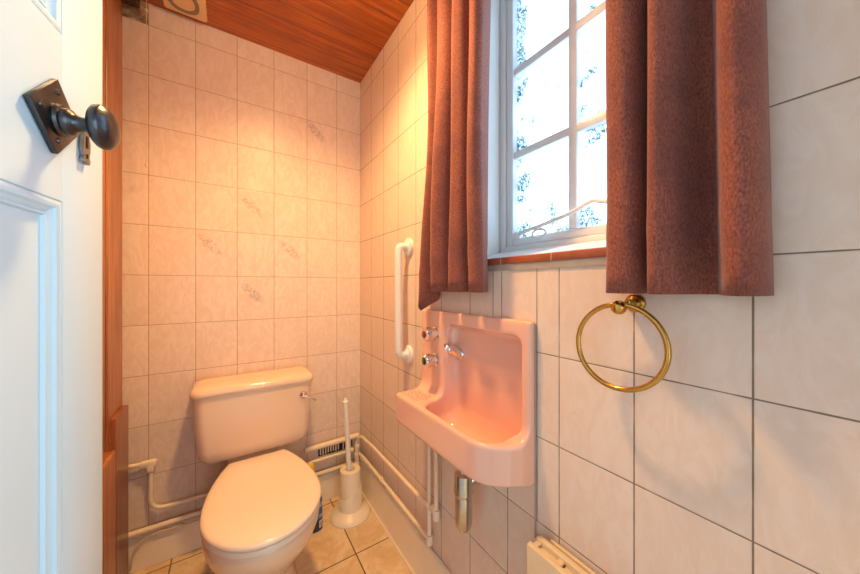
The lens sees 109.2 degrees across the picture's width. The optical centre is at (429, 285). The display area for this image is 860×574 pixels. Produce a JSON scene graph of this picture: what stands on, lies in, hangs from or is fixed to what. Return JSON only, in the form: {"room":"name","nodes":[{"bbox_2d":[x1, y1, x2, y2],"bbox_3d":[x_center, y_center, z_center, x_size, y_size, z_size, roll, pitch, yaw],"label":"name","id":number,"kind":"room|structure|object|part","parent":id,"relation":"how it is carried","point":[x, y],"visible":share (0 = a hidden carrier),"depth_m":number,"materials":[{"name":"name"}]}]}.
{"room":"bathroom","nodes":[
{"label":"bathroom","id":0,"kind":"room"},
{"bbox_2d":[122,0,359,532],"bbox_3d":[-0.862,-0.007,1.455,1.064,2.245,0.100,0,0,-33],"label":"wall","id":1,"kind":"structure","parent":0,"point":[241,224],"depth_m":1.36,"materials":[{"name":"tile"}]},
{"bbox_2d":[129,518,199,570],"bbox_3d":[-1.043,1.037,1.247,0.272,0.117,0.013,0,0,-33],"label":"pipe","id":2,"kind":"object","parent":1,"relation":"attached to","point":[183,523],"visible":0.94,"depth_m":1.21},
{"bbox_2d":[128,469,339,573],"bbox_3d":[-0.794,1.048,1.429,0.948,0.135,0.018,0,0,-33],"label":"baseboard","id":3,"kind":"structure","parent":1,"relation":"attached to","point":[153,550],"depth_m":1.25,"materials":[{"name":"white paint"}]},
{"bbox_2d":[128,460,352,537],"bbox_3d":[-0.792,0.960,1.410,0.890,0.027,0.027,0,0,-33],"label":"pipe","id":4,"kind":"object","parent":1,"relation":"attached to","point":[198,512],"visible":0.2,"depth_m":1.24,"materials":[{"name":"white metal"}]},
{"bbox_2d":[128,447,353,508],"bbox_3d":[-0.789,0.796,1.416,0.888,0.216,0.026,0,0,-33],"label":"pipe","id":5,"kind":"object","parent":1,"relation":"attached to","point":[149,464],"visible":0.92,"depth_m":1.21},
{"bbox_2d":[304,432,358,453],"bbox_3d":[-0.508,0.820,1.598,0.277,0.031,0.026,0,0,-33],"label":"pipe","id":6,"kind":"object","parent":1,"relation":"attached to","point":[355,435],"visible":0.89,"depth_m":1.57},
{"bbox_2d":[318,440,351,457],"bbox_3d":[-0.501,0.858,1.626,0.180,0.060,0.010,0,0,-33],"label":"air vent","id":7,"kind":"object","parent":1,"relation":"attached to","point":[339,447],"visible":0.62,"depth_m":1.61,"materials":[{"name":"metal"}]},
{"bbox_2d":[132,496,410,573],"bbox_3d":[0.170,1.165,0.195,1.402,0.100,3.339,0,0,-33],"label":"floor","id":8,"kind":"structure","parent":0,"point":[366,548],"depth_m":1.26,"materials":[{"name":"tile"}]},
{"bbox_2d":[189,366,320,573],"bbox_3d":[-0.623,0.754,1.133,0.457,0.721,0.693,0,0,-33],"label":"toilet","id":9,"kind":"object","parent":8,"relation":"on","point":[259,514],"visible":1,"depth_m":1.15,"materials":[{"name":"ceramic"}]},
{"bbox_3d":[-0.761,0.413,1.339,0.453,0.038,0.195,0,0,-33],"label":"cistern lid","id":10,"kind":"part","parent":9,"relation":"part of","materials":[{"name":"ceramic"}]},
{"bbox_3d":[-0.573,0.708,1.052,0.349,0.022,0.504,0,0,-33],"label":"lid","id":11,"kind":"part","parent":9,"relation":"part of","materials":[{"name":"white plastic"}]},
{"bbox_3d":[-0.572,0.729,1.051,0.345,0.019,0.497,0,0,-33],"label":"seat","id":12,"kind":"part","parent":9,"relation":"part of","materials":[{"name":"white plastic"}]},
{"bbox_3d":[-0.546,0.494,1.367,0.071,0.051,0.023,0,0,-33],"label":"flush lever","id":13,"kind":"part","parent":9,"relation":"part of","materials":[{"name":"silver metal"}]},
{"bbox_2d":[308,463,322,533],"bbox_3d":[-0.528,0.962,1.394,0.073,0.306,0.055,0,0,-33],"label":"bottle","id":14,"kind":"object","parent":8,"relation":"on","point":[319,524],"visible":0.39,"depth_m":1.38,"materials":[{"name":"plastic"}]},
{"bbox_2d":[330,463,369,528],"bbox_3d":[-0.390,1.004,1.493,0.191,0.222,0.191,0,0,-33],"label":"brush holder","id":15,"kind":"object","parent":8,"relation":"on","point":[351,510],"visible":0.96,"depth_m":1.45,"materials":[{"name":"beige plastic"}]},
{"bbox_2d":[342,398,351,470],"bbox_3d":[-0.400,0.755,1.495,0.054,0.414,0.038,0,0,10],"label":"toilet brush","id":16,"kind":"object","parent":15,"relation":"in","point":[345,401],"visible":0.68,"depth_m":1.48,"materials":[{"name":"white plastic"}]},
{"bbox_2d":[142,0,413,82],"bbox_3d":[-0.198,-1.180,0.755,1.402,0.100,1.999,0,0,-33],"label":"ceiling","id":17,"kind":"structure","parent":0,"point":[344,38],"depth_m":1.33,"materials":[{"name":"brown wood"}]},
{"bbox_2d":[145,0,147,166],"bbox_3d":[-1.069,-0.788,1.152,0.010,0.683,0.010,0,0,-33],"label":"pull cord","id":18,"kind":"object","parent":17,"relation":"hanging from","point":[146,9],"visible":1,"depth_m":1.15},
{"bbox_2d":[163,0,206,21],"bbox_3d":[-0.965,-1.121,1.200,0.140,0.016,0.149,0,0,-33],"label":"ceiling vent","id":19,"kind":"object","parent":17,"relation":"in","point":[196,9],"visible":1,"depth_m":1.22,"materials":[{"name":"beige plastic"}]},
{"bbox_2d":[168,0,198,14],"bbox_3d":[-0.969,-1.114,1.200,0.100,0.002,0.112,0,0,-33],"label":"grille","id":20,"kind":"object","parent":19,"relation":"attached to","point":[186,7],"depth_m":1.22,"materials":[{"name":"beige plastic"}]},
{"bbox_2d":[360,0,859,573],"bbox_3d":[0.208,-0.007,1.022,0.248,2.245,1.999,0,0,-33],"label":"wall","id":21,"kind":"structure","parent":0,"point":[744,458],"depth_m":0.50,"materials":[{"name":"tile"}]},
{"bbox_2d":[358,446,432,546],"bbox_3d":[-0.187,0.703,1.360,0.026,0.425,0.694,0,0,-33],"label":"pipe","id":22,"kind":"object","parent":21,"relation":"attached to","point":[428,535],"visible":0.98,"depth_m":1.09,"materials":[{"name":"white metal"}]},
{"bbox_2d":[354,435,439,521],"bbox_3d":[-0.188,0.800,1.353,0.029,0.600,0.770,0,0,-34],"label":"pipe","id":23,"kind":"object","parent":21,"relation":"attached to","point":[433,508],"visible":0.88,"depth_m":1.15,"materials":[{"name":"white metal"}]},
{"bbox_2d":[395,238,412,362],"bbox_3d":[-0.112,0.060,1.225,0.064,0.508,0.073,0,0,-33],"label":"grab rail","id":24,"kind":"object","parent":21,"relation":"attached to","point":[406,247],"visible":1,"depth_m":1.21,"materials":[{"name":"white plastic"}]},
{"bbox_2d":[359,456,451,573],"bbox_3d":[-0.075,1.029,1.207,0.022,0.172,1.179,0,0,-33],"label":"baseboard","id":25,"kind":"structure","parent":21,"relation":"attached to","point":[419,558],"depth_m":1.28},
{"bbox_2d":[418,0,490,309],"bbox_3d":[0.052,-0.518,0.944,0.087,1.200,0.342,0,0,-33],"label":"curtain","id":26,"kind":"object","parent":21,"relation":"hanging from","point":[454,232],"visible":1,"depth_m":0.86,"materials":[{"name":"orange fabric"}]},
{"bbox_2d":[396,309,535,537],"bbox_3d":[0.082,0.382,0.905,0.173,0.594,0.488,0,0,-33],"label":"washbasin","id":27,"kind":"object","parent":21,"relation":"attached to","point":[473,404],"visible":0.98,"depth_m":0.85,"materials":[{"name":"pink ceramic"}]},
{"bbox_2d":[421,353,438,367],"bbox_3d":[-0.002,0.252,1.031,0.050,0.046,0.046,0,0,-33],"label":"tap","id":28,"kind":"object","parent":27,"relation":"on","point":[431,360],"depth_m":1.02,"materials":[{"name":"silver metal"}]},
{"bbox_2d":[421,327,438,340],"bbox_3d":[-0.002,0.163,1.031,0.050,0.046,0.046,0,0,-33],"label":"tap","id":29,"kind":"object","parent":27,"relation":"on","point":[428,333],"depth_m":1.02,"materials":[{"name":"silver metal"}]},
{"bbox_3d":[0.078,0.210,0.979,0.062,0.061,0.038,0,0,-33],"label":"spout","id":30,"kind":"part","parent":27,"relation":"part of","materials":[{"name":"silver metal"}]},
{"bbox_2d":[487,240,605,271],"bbox_3d":[0.338,-0.074,0.706,0.129,0.068,0.593,0,0,-33],"label":"trim","id":31,"kind":"structure","parent":21,"relation":"attached to","point":[593,253],"depth_m":0.71,"materials":[{"name":"red tile"}]},
{"bbox_2d":[500,0,606,252],"bbox_3d":[0.404,-0.545,0.748,0.073,0.880,0.595,0,0,-33],"label":"window","id":32,"kind":"structure","parent":21,"relation":"in","point":[512,69],"depth_m":0.87,"materials":[{"name":"white paint"}]},
{"bbox_3d":[0.326,-0.795,0.887,0.004,0.244,0.191,0,0,-33],"label":"pane","id":33,"kind":"part","parent":32,"relation":"part of","materials":[{"name":"clear glass"}]},
{"bbox_3d":[0.326,-0.535,0.887,0.004,0.244,0.191,0,0,-33],"label":"pane","id":34,"kind":"part","parent":32,"relation":"part of","materials":[{"name":"clear glass"}]},
{"bbox_3d":[0.326,-0.270,0.887,0.004,0.254,0.191,0,0,-33],"label":"pane","id":35,"kind":"part","parent":32,"relation":"part of","materials":[{"name":"clear glass"}]},
{"bbox_3d":[0.440,-0.535,0.714,0.004,0.244,0.191,0,0,-33],"label":"pane","id":36,"kind":"part","parent":32,"relation":"part of","materials":[{"name":"clear glass"}]},
{"bbox_3d":[0.440,-0.270,0.714,0.004,0.254,0.191,0,0,-33],"label":"pane","id":37,"kind":"part","parent":32,"relation":"part of","materials":[{"name":"clear glass"}]},
{"bbox_2d":[527,535,595,573],"bbox_3d":[0.386,0.840,0.460,0.068,0.551,0.545,0,0,-33],"label":"radiator","id":38,"kind":"object","parent":21,"relation":"attached to","point":[544,556],"visible":1,"depth_m":0.64,"materials":[{"name":"white metal"}]},
{"bbox_3d":[0.365,0.759,0.447,0.019,0.391,0.545,0,0,-33],"label":"panel","id":39,"kind":"part","parent":38,"relation":"part of","materials":[{"name":"white metal"}]},
{"bbox_2d":[534,540,573,573],"bbox_3d":[0.380,0.574,0.456,0.018,0.012,0.543,0,0,-33],"label":"grille","id":40,"kind":"object","parent":38,"relation":"attached to","point":[562,563],"depth_m":0.64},
{"bbox_2d":[576,294,671,392],"bbox_3d":[0.342,0.098,0.542,0.056,0.168,0.154,0,0,-33],"label":"towel ring","id":41,"kind":"object","parent":21,"relation":"attached to","point":[633,302],"visible":1,"depth_m":0.52,"materials":[{"name":"gold metal"}]},
{"bbox_2d":[605,0,773,295],"bbox_3d":[0.373,-0.552,0.469,0.090,1.131,0.201,0,0,-33],"label":"curtain","id":42,"kind":"object","parent":21,"relation":"hanging from","point":[689,197],"visible":1,"depth_m":0.45,"materials":[{"name":"orange fabric"}]},
{"bbox_3d":[-0.715,-0.008,0.355,0.100,2.245,1.899,0,0,-33],"label":"wall","id":43,"kind":"structure","parent":0,"visible":0},
{"bbox_2d":[0,0,120,573],"bbox_3d":[-0.378,0.116,0.194,0.103,1.982,0.689,0,0,-25],"label":"door","id":44,"kind":"structure","parent":43,"relation":"in","point":[55,125],"depth_m":0.39,"materials":[{"name":"paint"}]},
{"bbox_3d":[-0.406,0.394,0.181,0.021,1.023,0.499,0,0,-25],"label":"panel","id":45,"kind":"part","parent":44,"relation":"part of","materials":[{"name":"paint"}]},
{"bbox_3d":[-0.393,0.394,0.187,0.010,1.013,0.489,0,0,-25],"label":"panel moulding","id":46,"kind":"part","parent":44,"relation":"part of","materials":[{"name":"paint"}]},
{"bbox_3d":[-0.393,-0.545,0.187,0.010,0.420,0.489,0,0,-25],"label":"panel moulding","id":47,"kind":"part","parent":44,"relation":"part of","materials":[{"name":"paint"}]},
{"bbox_3d":[-0.479,-0.216,0.390,0.007,0.096,0.096,0,0,-25],"label":"knob plate","id":48,"kind":"part","parent":44,"relation":"part of","materials":[{"name":"black metal"}]},
{"bbox_3d":[-0.508,-0.208,0.450,0.005,0.058,0.018,0,0,-25],"label":"keyhole plate","id":49,"kind":"part","parent":44,"relation":"part of","materials":[{"name":"metal"}]},
{"bbox_3d":[-0.439,-0.212,0.412,0.026,0.057,0.056,0,0,-33],"label":"knob","id":50,"kind":"part","parent":44,"relation":"part of","materials":[{"name":"black metal"}]},
{"bbox_2d":[102,450,115,573],"bbox_3d":[-0.954,0.809,0.879,0.048,0.612,0.117,0,0,-33],"label":"trim","id":51,"kind":"structure","parent":43,"relation":"attached to","point":[108,458],"depth_m":0.89,"materials":[{"name":"brown wood"}]},
{"bbox_2d":[102,0,121,452],"bbox_3d":[-1.087,0.021,1.028,0.018,2.187,0.312,0,0,-33],"label":"trim","id":52,"kind":"structure","parent":43,"relation":"attached to","point":[111,9],"depth_m":1.03,"materials":[{"name":"brown wood"}]},
{"bbox_2d":[111,405,127,573],"bbox_3d":[-1.117,0.784,1.099,0.018,0.662,0.153,0,0,-33],"label":"trim","id":53,"kind":"structure","parent":43,"relation":"attached to","point":[119,422],"depth_m":1.09,"materials":[{"name":"brown wood"}]},
{"bbox_2d":[121,0,139,8],"bbox_3d":[-0.820,-1.101,0.665,0.064,0.058,1.212,0,0,-33],"label":"trim","id":54,"kind":"structure","parent":43,"relation":"attached to","point":[134,3],"depth_m":1.16,"materials":[{"name":"brown wood"}]}
]}

